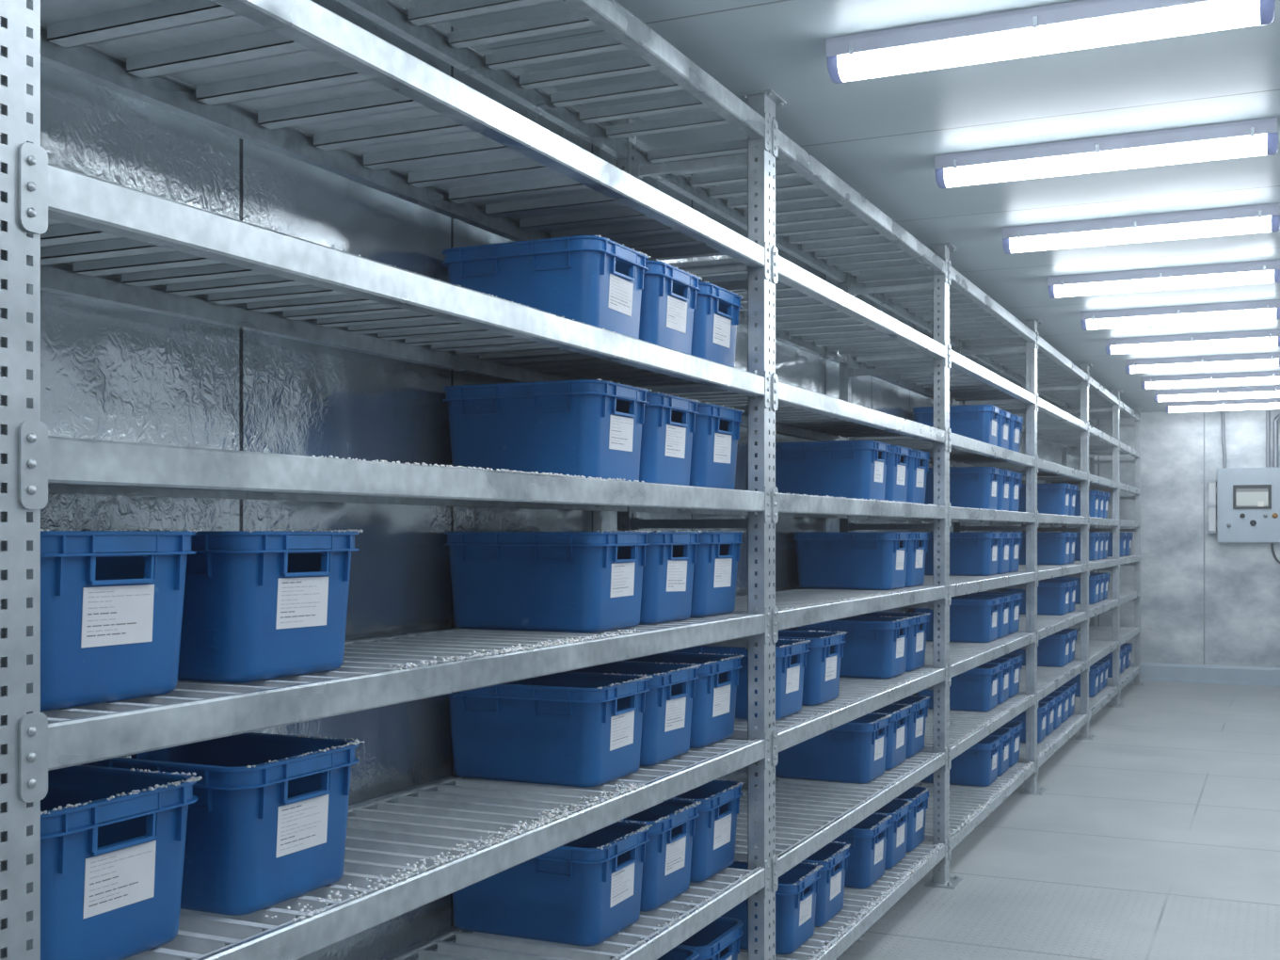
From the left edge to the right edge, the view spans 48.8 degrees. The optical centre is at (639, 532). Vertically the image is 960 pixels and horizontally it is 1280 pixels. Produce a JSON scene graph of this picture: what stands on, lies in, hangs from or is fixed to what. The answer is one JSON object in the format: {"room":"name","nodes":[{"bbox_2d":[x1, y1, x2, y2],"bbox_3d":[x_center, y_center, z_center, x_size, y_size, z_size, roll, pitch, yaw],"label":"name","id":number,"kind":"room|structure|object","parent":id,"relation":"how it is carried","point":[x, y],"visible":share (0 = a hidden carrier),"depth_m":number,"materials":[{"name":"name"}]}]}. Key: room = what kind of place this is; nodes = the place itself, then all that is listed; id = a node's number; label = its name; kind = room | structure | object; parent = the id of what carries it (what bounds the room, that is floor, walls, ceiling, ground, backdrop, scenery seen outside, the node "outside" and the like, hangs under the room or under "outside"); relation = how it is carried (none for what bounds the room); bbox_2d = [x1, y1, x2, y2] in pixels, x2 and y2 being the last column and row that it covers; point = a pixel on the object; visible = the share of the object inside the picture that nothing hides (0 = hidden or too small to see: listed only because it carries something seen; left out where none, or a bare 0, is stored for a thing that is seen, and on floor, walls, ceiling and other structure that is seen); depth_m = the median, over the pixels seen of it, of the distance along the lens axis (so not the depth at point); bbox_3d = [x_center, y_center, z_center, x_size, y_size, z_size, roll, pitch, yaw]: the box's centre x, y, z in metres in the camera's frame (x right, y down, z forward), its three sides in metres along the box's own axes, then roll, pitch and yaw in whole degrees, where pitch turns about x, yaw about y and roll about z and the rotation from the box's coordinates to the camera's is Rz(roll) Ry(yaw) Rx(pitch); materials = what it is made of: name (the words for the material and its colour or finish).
{"room":"cold storage room","nodes":[
{"label":"cold storage room","id":0,"kind":"room"},
{"bbox_2d":[40,0,1089,959],"bbox_3d":[0.979,0.155,7.280,0.120,3.090,20.450,0,0,25],"label":"wall","id":1,"kind":"structure","parent":0,"point":[109,372],"depth_m":3.36,"materials":[{"name":"metal"}]},
{"bbox_2d":[409,0,1279,412],"bbox_3d":[3.299,-1.450,6.215,5.285,0.120,20.750,0,0,25],"label":"ceiling","id":2,"kind":"structure","parent":0,"point":[882,136],"depth_m":4.81,"materials":[{"name":"white paint"}]},
{"bbox_2d":[825,0,1275,83],"bbox_3d":[1.070,-1.336,3.789,1.156,0.109,0.125,0,0,25],"label":"ceiling light","id":3,"kind":"object","parent":2,"relation":"attached to","point":[1080,24],"visible":1,"depth_m":3.75,"materials":[{"name":"white plastic"}]},
{"bbox_2d":[934,117,1278,189],"bbox_3d":[1.634,-1.336,5.018,1.156,0.109,0.125,0,0,25],"label":"ceiling light","id":4,"kind":"object","parent":2,"relation":"attached to","point":[1255,137],"visible":1,"depth_m":4.96,"materials":[{"name":"white plastic"}]},
{"bbox_2d":[1002,203,1279,254],"bbox_3d":[2.197,-1.336,6.247,1.156,0.109,0.125,0,0,25],"label":"ceiling light","id":5,"kind":"object","parent":2,"relation":"attached to","point":[1262,217],"visible":1,"depth_m":6.19,"materials":[{"name":"white plastic"}]},
{"bbox_2d":[1009,215,1271,253],"bbox_3d":[2.197,-1.313,6.247,1.090,0.059,0.097,0,0,25],"label":"diffuser","id":6,"kind":"object","parent":5,"relation":"attached to","point":[1191,226],"depth_m":6.21,"materials":[{"name":"white plastic"}]},
{"bbox_2d":[1047,259,1279,298],"bbox_3d":[2.761,-1.336,7.476,1.156,0.109,0.125,0,0,25],"label":"ceiling light","id":7,"kind":"object","parent":2,"relation":"attached to","point":[1257,272],"visible":1,"depth_m":7.42,"materials":[{"name":"white plastic"}]},
{"bbox_2d":[1054,270,1274,297],"bbox_3d":[2.761,-1.313,7.476,1.090,0.059,0.097,0,0,25],"label":"diffuser","id":8,"kind":"object","parent":7,"relation":"attached to","point":[1176,279],"depth_m":7.44,"materials":[{"name":"white plastic"}]},
{"bbox_2d":[1081,299,1279,330],"bbox_3d":[3.325,-1.336,8.704,1.156,0.109,0.125,0,0,25],"label":"ceiling light","id":9,"kind":"object","parent":2,"relation":"attached to","point":[1262,310],"visible":1,"depth_m":8.65,"materials":[{"name":"white plastic"}]},
{"bbox_2d":[1086,307,1276,329],"bbox_3d":[3.325,-1.313,8.704,1.090,0.059,0.097,0,0,25],"label":"diffuser","id":10,"kind":"object","parent":9,"relation":"attached to","point":[1178,315],"depth_m":8.67,"materials":[{"name":"white plastic"}]},
{"bbox_2d":[1105,329,1279,354],"bbox_3d":[3.888,-1.336,9.933,1.156,0.109,0.125,0,0,25],"label":"ceiling light","id":11,"kind":"object","parent":2,"relation":"attached to","point":[1271,337],"visible":1,"depth_m":9.88,"materials":[{"name":"white plastic"}]},
{"bbox_2d":[1110,336,1277,353],"bbox_3d":[3.888,-1.313,9.933,1.090,0.059,0.097,0,0,25],"label":"diffuser","id":12,"kind":"object","parent":11,"relation":"attached to","point":[1160,344],"depth_m":9.92,"materials":[{"name":"white plastic"}]},
{"bbox_2d":[1125,352,1279,373],"bbox_3d":[4.452,-1.336,11.162,1.156,0.109,0.125,0,0,25],"label":"ceiling light","id":13,"kind":"object","parent":2,"relation":"attached to","point":[1258,360],"visible":1,"depth_m":11.12,"materials":[{"name":"white plastic"}]},
{"bbox_2d":[1130,358,1278,373],"bbox_3d":[4.452,-1.313,11.162,1.090,0.059,0.097,0,0,25],"label":"diffuser","id":14,"kind":"object","parent":13,"relation":"attached to","point":[1159,365],"depth_m":11.14,"materials":[{"name":"white plastic"}]},
{"bbox_2d":[1141,370,1279,389],"bbox_3d":[5.016,-1.336,12.391,1.156,0.109,0.125,0,0,25],"label":"ceiling light","id":15,"kind":"object","parent":2,"relation":"attached to","point":[1267,376],"visible":1,"depth_m":12.35,"materials":[{"name":"white plastic"}]},
{"bbox_2d":[1145,376,1279,388],"bbox_3d":[5.016,-1.313,12.391,1.090,0.059,0.097,0,0,25],"label":"diffuser","id":16,"kind":"object","parent":15,"relation":"attached to","point":[1151,382],"depth_m":12.38,"materials":[{"name":"white plastic"}]},
{"bbox_2d":[1154,385,1279,401],"bbox_3d":[5.579,-1.336,13.620,1.156,0.109,0.125,0,0,25],"label":"ceiling light","id":17,"kind":"object","parent":2,"relation":"attached to","point":[1263,392],"visible":1,"depth_m":13.58,"materials":[{"name":"white plastic"}]},
{"bbox_2d":[1157,390,1279,401],"bbox_3d":[5.579,-1.313,13.620,1.090,0.059,0.097,0,0,25],"label":"diffuser","id":18,"kind":"object","parent":17,"relation":"attached to","point":[1162,395],"depth_m":13.61,"materials":[{"name":"white plastic"}]},
{"bbox_2d":[1165,398,1279,413],"bbox_3d":[6.143,-1.336,14.849,1.156,0.109,0.125,0,0,25],"label":"ceiling light","id":19,"kind":"object","parent":2,"relation":"attached to","point":[1267,403],"visible":1,"depth_m":14.81,"materials":[{"name":"white plastic"}]},
{"bbox_2d":[1168,402,1279,412],"bbox_3d":[6.143,-1.313,14.849,1.090,0.059,0.097,0,0,25],"label":"diffuser","id":20,"kind":"object","parent":19,"relation":"attached to","point":[1173,407],"depth_m":14.83,"materials":[{"name":"white plastic"}]},
{"bbox_2d":[812,680,1279,959],"bbox_3d":[3.299,1.760,6.215,5.285,0.120,20.750,0,0,25],"label":"floor","id":21,"kind":"structure","parent":0,"point":[1156,836],"depth_m":7.45,"materials":[{"name":"grey tile"}]},
{"bbox_2d":[0,0,1146,959],"bbox_3d":[2.157,0.155,8.930,0.635,3.090,15.608,0,0,25],"label":"shelving rack","id":22,"kind":"object","parent":21,"relation":"on","point":[299,80],"visible":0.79,"depth_m":3.43,"materials":[{"name":"metal"}]},
{"bbox_2d":[40,764,202,959],"bbox_3d":[-0.980,0.519,2.211,0.482,0.262,0.361,0,0,25],"label":"storage bin","id":23,"kind":"object","parent":22,"relation":"on","point":[113,840],"visible":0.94,"depth_m":2.13,"materials":[{"name":"blue plastic"}]},
{"bbox_2d":[40,528,202,711],"bbox_3d":[-0.981,0.124,2.206,0.481,0.261,0.362,0,0,25],"label":"storage bin","id":24,"kind":"object","parent":22,"relation":"on","point":[112,601],"visible":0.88,"depth_m":2.10,"materials":[{"name":"blue plastic"}]},
{"bbox_2d":[83,732,364,915],"bbox_3d":[-0.799,0.519,2.597,0.481,0.261,0.362,0,0,25],"label":"storage bin","id":25,"kind":"object","parent":22,"relation":"on","point":[266,825],"visible":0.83,"depth_m":2.44,"materials":[{"name":"blue plastic"}]},
{"bbox_2d":[177,528,362,682],"bbox_3d":[-0.799,0.124,2.597,0.482,0.262,0.361,0,0,25],"label":"storage bin","id":26,"kind":"object","parent":22,"relation":"on","point":[259,605],"visible":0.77,"depth_m":2.41,"materials":[{"name":"blue plastic"}]},
{"bbox_2d":[264,782,644,921],"bbox_3d":[-0.309,0.646,3.004,0.077,0.007,1.405,0,0,25],"label":"frost","id":27,"kind":"object","parent":22,"relation":"on","point":[515,831],"visible":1,"depth_m":2.94,"materials":[{"name":"white ice"}]},
{"bbox_2d":[312,455,644,481],"bbox_3d":[-0.298,-0.132,3.026,0.074,0.006,1.355,0,0,25],"label":"frost","id":28,"kind":"object","parent":22,"relation":"on","point":[330,456],"visible":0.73,"depth_m":2.93,"materials":[{"name":"white ice"}]},
{"bbox_2d":[388,629,639,669],"bbox_3d":[-0.247,0.251,3.139,0.075,0.007,1.105,0,0,25],"label":"frost","id":29,"kind":"object","parent":22,"relation":"on","point":[571,640],"visible":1,"depth_m":3.08,"materials":[{"name":"white ice"}]},
{"bbox_2d":[442,234,650,338],"bbox_3d":[-0.251,-0.623,3.801,0.483,0.261,0.361,0,0,25],"label":"storage bin","id":30,"kind":"object","parent":22,"relation":"on","point":[578,278],"visible":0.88,"depth_m":3.64,"materials":[{"name":"blue plastic"}]},
{"bbox_2d":[442,378,651,481],"bbox_3d":[-0.250,-0.260,3.801,0.482,0.262,0.361,0,0,25],"label":"storage bin","id":31,"kind":"object","parent":22,"relation":"on","point":[585,427],"visible":0.98,"depth_m":3.65,"materials":[{"name":"blue plastic"}]},
{"bbox_2d":[444,529,652,632],"bbox_3d":[-0.246,0.124,3.799,0.483,0.261,0.361,0,0,25],"label":"storage bin","id":32,"kind":"object","parent":22,"relation":"on","point":[567,582],"visible":1,"depth_m":3.65,"materials":[{"name":"blue plastic"}]},
{"bbox_2d":[447,672,652,787],"bbox_3d":[-0.248,0.519,3.800,0.482,0.262,0.361,0,0,25],"label":"storage bin","id":33,"kind":"object","parent":22,"relation":"on","point":[562,728],"visible":0.89,"depth_m":3.66,"materials":[{"name":"blue plastic"}]},
{"bbox_2d":[452,820,652,946],"bbox_3d":[-0.246,0.924,3.799,0.483,0.261,0.361,0,0,25],"label":"storage bin","id":34,"kind":"object","parent":22,"relation":"on","point":[585,890],"visible":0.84,"depth_m":3.64,"materials":[{"name":"blue plastic"}]},
{"bbox_2d":[564,661,701,766],"bbox_3d":[-0.100,0.519,4.130,0.483,0.261,0.361,0,0,25],"label":"storage bin","id":35,"kind":"object","parent":22,"relation":"on","point":[668,702],"visible":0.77,"depth_m":4.02,"materials":[{"name":"blue plastic"}]},
{"bbox_2d":[621,798,701,911],"bbox_3d":[-0.100,0.924,4.130,0.482,0.262,0.361,0,0,25],"label":"storage bin","id":36,"kind":"object","parent":22,"relation":"on","point":[666,866],"visible":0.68,"depth_m":4.01,"materials":[{"name":"blue plastic"}]},
{"bbox_2d":[638,391,701,485],"bbox_3d":[-0.099,-0.260,4.130,0.483,0.261,0.361,0,0,25],"label":"storage bin","id":37,"kind":"object","parent":22,"relation":"on","point":[669,421],"visible":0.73,"depth_m":3.98,"materials":[{"name":"blue plastic"}]},
{"bbox_2d":[639,529,702,623],"bbox_3d":[-0.096,0.124,4.128,0.482,0.262,0.361,0,0,25],"label":"storage bin","id":38,"kind":"object","parent":22,"relation":"on","point":[670,556],"visible":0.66,"depth_m":3.98,"materials":[{"name":"blue plastic"}]},
{"bbox_2d":[639,259,702,354],"bbox_3d":[-0.096,-0.623,4.129,0.482,0.262,0.361,0,0,25],"label":"storage bin","id":39,"kind":"object","parent":22,"relation":"on","point":[668,298],"visible":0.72,"depth_m":3.97,"materials":[{"name":"blue plastic"}]},
{"bbox_2d":[656,946,699,959],"bbox_3d":[-0.101,1.368,4.130,0.480,0.257,0.360,0,0,25],"label":"storage bin","id":40,"kind":"object","parent":22,"relation":"on","point":[678,952],"visible":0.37,"depth_m":4.21,"materials":[{"name":"blue plastic"}]},
{"bbox_2d":[618,652,743,748],"bbox_3d":[0.052,0.519,4.459,0.482,0.262,0.361,0,0,25],"label":"storage bin","id":41,"kind":"object","parent":22,"relation":"on","point":[714,700],"visible":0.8,"depth_m":4.34,"materials":[{"name":"blue plastic"}]},
{"bbox_2d":[642,916,743,959],"bbox_3d":[0.054,1.368,4.457,0.480,0.257,0.360,0,0,25],"label":"storage bin","id":42,"kind":"object","parent":22,"relation":"on","point":[720,939],"visible":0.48,"depth_m":4.46,"materials":[{"name":"blue plastic"}]},
{"bbox_2d":[672,778,745,882],"bbox_3d":[0.053,0.924,4.458,0.481,0.261,0.362,0,0,25],"label":"storage bin","id":43,"kind":"object","parent":22,"relation":"on","point":[714,838],"visible":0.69,"depth_m":4.33,"materials":[{"name":"blue plastic"}]},
{"bbox_2d":[688,401,744,489],"bbox_3d":[0.055,-0.260,4.458,0.482,0.262,0.361,0,0,25],"label":"storage bin","id":44,"kind":"object","parent":22,"relation":"on","point":[716,434],"visible":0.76,"depth_m":4.30,"materials":[{"name":"blue plastic"}]},
{"bbox_2d":[689,530,746,617],"bbox_3d":[0.055,0.124,4.458,0.481,0.261,0.362,0,0,25],"label":"storage bin","id":45,"kind":"object","parent":22,"relation":"on","point":[714,581],"visible":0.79,"depth_m":4.30,"materials":[{"name":"blue plastic"}]},
{"bbox_2d":[690,280,745,367],"bbox_3d":[0.052,-0.623,4.459,0.481,0.261,0.362,0,0,25],"label":"storage bin","id":46,"kind":"object","parent":22,"relation":"on","point":[717,309],"visible":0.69,"depth_m":4.31,"materials":[{"name":"blue plastic"}]},
{"bbox_2d":[667,639,810,719],"bbox_3d":[0.339,0.519,5.082,0.482,0.262,0.361,0,0,25],"label":"storage bin","id":47,"kind":"object","parent":22,"relation":"on","point":[791,655],"visible":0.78,"depth_m":4.92,"materials":[{"name":"blue plastic"}]},
{"bbox_2d":[693,861,823,954],"bbox_3d":[0.399,1.366,5.208,0.482,0.262,0.361,0,0,25],"label":"storage bin","id":48,"kind":"object","parent":22,"relation":"on","point":[798,887],"visible":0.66,"depth_m":5.05,"materials":[{"name":"blue plastic"}]},
{"bbox_2d":[778,630,846,705],"bbox_3d":[0.531,0.519,5.500,0.481,0.261,0.362,0,0,25],"label":"storage bin","id":49,"kind":"object","parent":22,"relation":"on","point":[821,684],"visible":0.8,"depth_m":5.33,"materials":[{"name":"blue plastic"}]},
{"bbox_2d":[801,841,850,927],"bbox_3d":[0.558,1.366,5.565,0.483,0.261,0.361,0,0,25],"label":"storage bin","id":50,"kind":"object","parent":22,"relation":"on","point":[833,856],"visible":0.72,"depth_m":5.44,"materials":[{"name":"blue plastic"}]},
{"bbox_2d":[775,440,890,500],"bbox_3d":[0.820,-0.258,6.137,0.480,0.257,0.360,0,0,25],"label":"storage bin","id":51,"kind":"object","parent":22,"relation":"on","point":[848,469],"visible":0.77,"depth_m":5.98,"materials":[{"name":"blue plastic"}]},
{"bbox_2d":[775,712,892,783],"bbox_3d":[0.823,0.924,6.136,0.483,0.261,0.361,0,0,25],"label":"storage bin","id":52,"kind":"object","parent":22,"relation":"on","point":[854,751],"visible":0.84,"depth_m":5.98,"materials":[{"name":"blue plastic"}]},
{"bbox_2d":[793,531,911,590],"bbox_3d":[0.973,0.126,6.472,0.480,0.257,0.360,0,0,25],"label":"storage bin","id":53,"kind":"object","parent":22,"relation":"on","point":[825,560],"visible":1,"depth_m":6.32,"materials":[{"name":"blue plastic"}]},
{"bbox_2d":[795,616,912,678],"bbox_3d":[0.975,0.519,6.471,0.482,0.262,0.361,0,0,25],"label":"storage bin","id":54,"kind":"object","parent":22,"relation":"on","point":[873,647],"visible":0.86,"depth_m":6.29,"materials":[{"name":"blue plastic"}]},
{"bbox_2d":[832,813,891,888],"bbox_3d":[0.822,1.366,6.137,0.482,0.262,0.361,0,0,25],"label":"storage bin","id":55,"kind":"object","parent":22,"relation":"on","point":[866,861],"visible":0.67,"depth_m":5.93,"materials":[{"name":"blue plastic"}]},
{"bbox_2d":[805,843,943,959],"bbox_3d":[0.975,1.492,5.798,0.077,0.010,2.160,0,0,25],"label":"frost","id":56,"kind":"object","parent":22,"relation":"on","point":[907,873],"visible":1,"depth_m":5.75,"materials":[{"name":"white ice"}]},
{"bbox_2d":[871,704,911,769],"bbox_3d":[0.976,0.924,6.471,0.482,0.262,0.361,0,0,25],"label":"storage bin","id":57,"kind":"object","parent":22,"relation":"on","point":[896,741],"visible":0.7,"depth_m":6.35,"materials":[{"name":"blue plastic"}]},
{"bbox_2d":[853,611,930,671],"bbox_3d":[1.130,0.519,6.805,0.483,0.261,0.361,0,0,25],"label":"storage bin","id":58,"kind":"object","parent":22,"relation":"on","point":[919,628],"visible":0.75,"depth_m":6.68,"materials":[{"name":"blue plastic"}]},
{"bbox_2d":[873,799,912,869],"bbox_3d":[0.976,1.366,6.471,0.481,0.261,0.362,0,0,25],"label":"storage bin","id":59,"kind":"object","parent":22,"relation":"on","point":[899,809],"visible":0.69,"depth_m":6.36,"materials":[{"name":"blue plastic"}]},
{"bbox_2d":[884,445,911,502],"bbox_3d":[0.977,-0.258,6.470,0.480,0.257,0.360,0,0,25],"label":"storage bin","id":60,"kind":"object","parent":22,"relation":"on","point":[899,456],"visible":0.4,"depth_m":6.31,"materials":[{"name":"blue plastic"}]},
{"bbox_2d":[891,695,930,758],"bbox_3d":[1.127,0.924,6.806,0.481,0.261,0.362,0,0,25],"label":"storage bin","id":61,"kind":"object","parent":22,"relation":"on","point":[916,730],"visible":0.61,"depth_m":6.68,"materials":[{"name":"blue plastic"}]},
{"bbox_2d":[895,785,930,852],"bbox_3d":[1.129,1.366,6.806,0.482,0.262,0.361,0,0,25],"label":"storage bin","id":62,"kind":"object","parent":22,"relation":"on","point":[916,826],"visible":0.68,"depth_m":6.69,"materials":[{"name":"blue plastic"}]},
{"bbox_2d":[904,531,928,587],"bbox_3d":[1.126,0.126,6.806,0.480,0.257,0.360,0,0,25],"label":"storage bin","id":63,"kind":"object","parent":22,"relation":"on","point":[919,542],"visible":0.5,"depth_m":6.65,"materials":[{"name":"blue plastic"}]},
{"bbox_2d":[906,449,929,503],"bbox_3d":[1.130,-0.258,6.804,0.480,0.257,0.360,0,0,25],"label":"storage bin","id":64,"kind":"object","parent":22,"relation":"on","point":[920,459],"visible":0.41,"depth_m":6.65,"materials":[{"name":"blue plastic"}]},
{"bbox_2d":[912,404,1001,446],"bbox_3d":[1.912,-0.621,8.518,0.480,0.257,0.360,0,0,25],"label":"storage bin","id":65,"kind":"object","parent":22,"relation":"on","point":[980,423],"visible":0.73,"depth_m":8.34,"materials":[{"name":"blue plastic"}]},
{"bbox_2d":[913,596,1001,642],"bbox_3d":[1.914,0.521,8.518,0.480,0.257,0.360,0,0,25],"label":"storage bin","id":66,"kind":"object","parent":22,"relation":"on","point":[972,619],"visible":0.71,"depth_m":8.34,"materials":[{"name":"blue plastic"}]},
{"bbox_2d":[916,663,1001,711],"bbox_3d":[1.915,0.926,8.517,0.480,0.257,0.360,0,0,25],"label":"storage bin","id":67,"kind":"object","parent":22,"relation":"on","point":[975,689],"visible":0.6,"depth_m":8.34,"materials":[{"name":"blue plastic"}]},
{"bbox_2d":[919,736,1001,786],"bbox_3d":[1.914,1.368,8.518,0.480,0.257,0.360,0,0,25],"label":"storage bin","id":68,"kind":"object","parent":22,"relation":"on","point":[977,766],"visible":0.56,"depth_m":8.33,"materials":[{"name":"blue plastic"}]},
{"bbox_2d":[924,532,1001,575],"bbox_3d":[1.914,0.126,8.517,0.480,0.257,0.360,0,0,25],"label":"storage bin","id":69,"kind":"object","parent":22,"relation":"on","point":[970,553],"visible":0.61,"depth_m":8.34,"materials":[{"name":"blue plastic"}]},
{"bbox_2d":[924,466,1001,510],"bbox_3d":[1.912,-0.258,8.519,0.480,0.257,0.360,0,0,25],"label":"storage bin","id":70,"kind":"object","parent":22,"relation":"on","point":[969,487],"visible":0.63,"depth_m":8.34,"materials":[{"name":"blue plastic"}]},
{"bbox_2d":[957,593,1012,638],"bbox_3d":[2.071,0.521,8.864,0.480,0.257,0.360,0,0,25],"label":"storage bin","id":71,"kind":"object","parent":22,"relation":"on","point":[1006,600],"visible":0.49,"depth_m":8.75,"materials":[{"name":"blue plastic"}]},
{"bbox_2d":[971,592,1023,634],"bbox_3d":[2.227,0.521,9.204,0.480,0.257,0.360,0,0,25],"label":"storage bin","id":72,"kind":"object","parent":22,"relation":"on","point":[1014,616],"visible":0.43,"depth_m":9.09,"materials":[{"name":"blue plastic"}]},
{"bbox_2d":[985,657,1012,704],"bbox_3d":[2.072,0.926,8.863,0.480,0.257,0.360,0,0,25],"label":"storage bin","id":73,"kind":"object","parent":22,"relation":"on","point":[1006,664],"visible":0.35,"depth_m":8.73,"materials":[{"name":"blue plastic"}]},
{"bbox_2d":[988,727,1012,776],"bbox_3d":[2.072,1.368,8.863,0.480,0.257,0.360,0,0,25],"label":"storage bin","id":74,"kind":"object","parent":22,"relation":"on","point":[1006,734],"visible":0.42,"depth_m":8.74,"materials":[{"name":"blue plastic"}]},
{"bbox_2d":[996,469,1012,511],"bbox_3d":[2.073,-0.258,8.863,0.480,0.257,0.360,0,0,25],"label":"storage bin","id":75,"kind":"object","parent":22,"relation":"on","point":[1005,479],"visible":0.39,"depth_m":8.70,"materials":[{"name":"blue plastic"}]},
{"bbox_2d":[996,532,1012,574],"bbox_3d":[2.074,0.126,8.862,0.480,0.257,0.360,0,0,25],"label":"storage bin","id":76,"kind":"object","parent":22,"relation":"on","point":[1003,558],"visible":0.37,"depth_m":8.71,"materials":[{"name":"blue plastic"}]},
{"bbox_2d":[996,410,1012,448],"bbox_3d":[2.070,-0.621,8.864,0.480,0.257,0.360,0,0,25],"label":"storage bin","id":77,"kind":"object","parent":22,"relation":"on","point":[1004,425],"visible":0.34,"depth_m":8.71,"materials":[{"name":"blue plastic"}]},
{"bbox_2d":[998,653,1023,698],"bbox_3d":[2.228,0.926,9.204,0.480,0.257,0.360,0,0,25],"label":"storage bin","id":78,"kind":"object","parent":22,"relation":"on","point":[1014,682],"visible":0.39,"depth_m":9.08,"materials":[{"name":"blue plastic"}]},
{"bbox_2d":[1000,720,1023,767],"bbox_3d":[2.230,1.368,9.203,0.480,0.257,0.360,0,0,25],"label":"storage bin","id":79,"kind":"object","parent":22,"relation":"on","point":[1016,727],"visible":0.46,"depth_m":9.08,"materials":[{"name":"blue plastic"}]},
{"bbox_2d":[1008,415,1023,452],"bbox_3d":[2.230,-0.621,9.203,0.480,0.257,0.360,0,0,25],"label":"storage bin","id":80,"kind":"object","parent":22,"relation":"on","point":[1016,423],"visible":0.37,"depth_m":9.05,"materials":[{"name":"blue plastic"}]},
{"bbox_2d":[1009,702,1049,743],"bbox_3d":[2.697,1.368,10.227,0.480,0.257,0.360,0,0,25],"label":"storage bin","id":81,"kind":"object","parent":22,"relation":"on","point":[1043,708],"visible":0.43,"depth_m":10.04,"materials":[{"name":"blue plastic"}]},
{"bbox_2d":[1006,580,1071,615],"bbox_3d":[3.188,0.521,11.300,0.480,0.257,0.360,0,0,25],"label":"storage bin","id":82,"kind":"object","parent":22,"relation":"on","point":[1052,597],"visible":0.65,"depth_m":11.12,"materials":[{"name":"blue plastic"}]},
{"bbox_2d":[1008,631,1071,667],"bbox_3d":[3.188,0.926,11.300,0.480,0.257,0.360,0,0,25],"label":"storage bin","id":83,"kind":"object","parent":22,"relation":"on","point":[1053,649],"visible":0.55,"depth_m":11.11,"materials":[{"name":"blue plastic"}]},
{"bbox_2d":[1018,483,1071,515],"bbox_3d":[3.188,-0.258,11.300,0.480,0.257,0.360,0,0,25],"label":"storage bin","id":84,"kind":"object","parent":22,"relation":"on","point":[1053,499],"visible":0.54,"depth_m":11.12,"materials":[{"name":"blue plastic"}]},
{"bbox_2d":[1019,532,1071,564],"bbox_3d":[3.191,0.126,11.298,0.480,0.257,0.360,0,0,25],"label":"storage bin","id":85,"kind":"object","parent":22,"relation":"on","point":[1052,548],"visible":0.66,"depth_m":11.11,"materials":[{"name":"blue plastic"}]},
{"bbox_2d":[1040,579,1077,612],"bbox_3d":[3.343,0.521,11.630,0.480,0.257,0.360,0,0,25],"label":"storage bin","id":86,"kind":"object","parent":22,"relation":"on","point":[1072,595],"visible":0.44,"depth_m":11.50,"materials":[{"name":"blue plastic"}]},
{"bbox_2d":[1044,575,1101,604],"bbox_3d":[3.991,0.521,13.043,0.480,0.257,0.360,0,0,25],"label":"storage bin","id":87,"kind":"object","parent":22,"relation":"on","point":[1094,580],"visible":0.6,"depth_m":12.86,"materials":[{"name":"blue plastic"}]},
{"bbox_2d":[1067,665,1100,697],"bbox_3d":[3.990,1.368,13.044,0.480,0.257,0.360,0,0,25],"label":"storage bin","id":88,"kind":"object","parent":22,"relation":"on","point":[1095,671],"visible":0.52,"depth_m":12.86,"materials":[{"name":"blue plastic"}]},
{"bbox_2d":[1074,532,1100,560],"bbox_3d":[3.988,0.126,13.045,0.480,0.257,0.360,0,0,25],"label":"storage bin","id":89,"kind":"object","parent":22,"relation":"on","point":[1094,537],"visible":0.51,"depth_m":12.85,"materials":[{"name":"blue plastic"}]},
{"bbox_2d":[1074,490,1100,517],"bbox_3d":[3.989,-0.258,13.045,0.480,0.257,0.360,0,0,25],"label":"storage bin","id":90,"kind":"object","parent":22,"relation":"on","point":[1094,495],"visible":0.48,"depth_m":12.85,"materials":[{"name":"blue plastic"}]},
{"bbox_2d":[1094,408,1279,667],"bbox_3d":[7.587,0.155,15.564,5.225,3.090,0.120,0,0,25],"label":"wall","id":91,"kind":"structure","parent":0,"point":[1204,600],"depth_m":16.09,"materials":[{"name":"silver metal"}]},
{"bbox_2d":[1129,661,1279,686],"bbox_3d":[7.543,1.600,15.469,4.983,0.200,0.090,0,0,25],"label":"baseboard","id":92,"kind":"structure","parent":91,"relation":"attached to","point":[1149,671],"depth_m":15.96,"materials":[{"name":"paint"}]},
{"bbox_2d":[1207,467,1279,543],"bbox_3d":[6.755,-0.301,15.694,0.817,0.830,0.335,0,0,25],"label":"control panel","id":93,"kind":"object","parent":91,"relation":"attached to","point":[1243,505],"visible":1,"depth_m":15.58,"materials":[{"name":"paint"}]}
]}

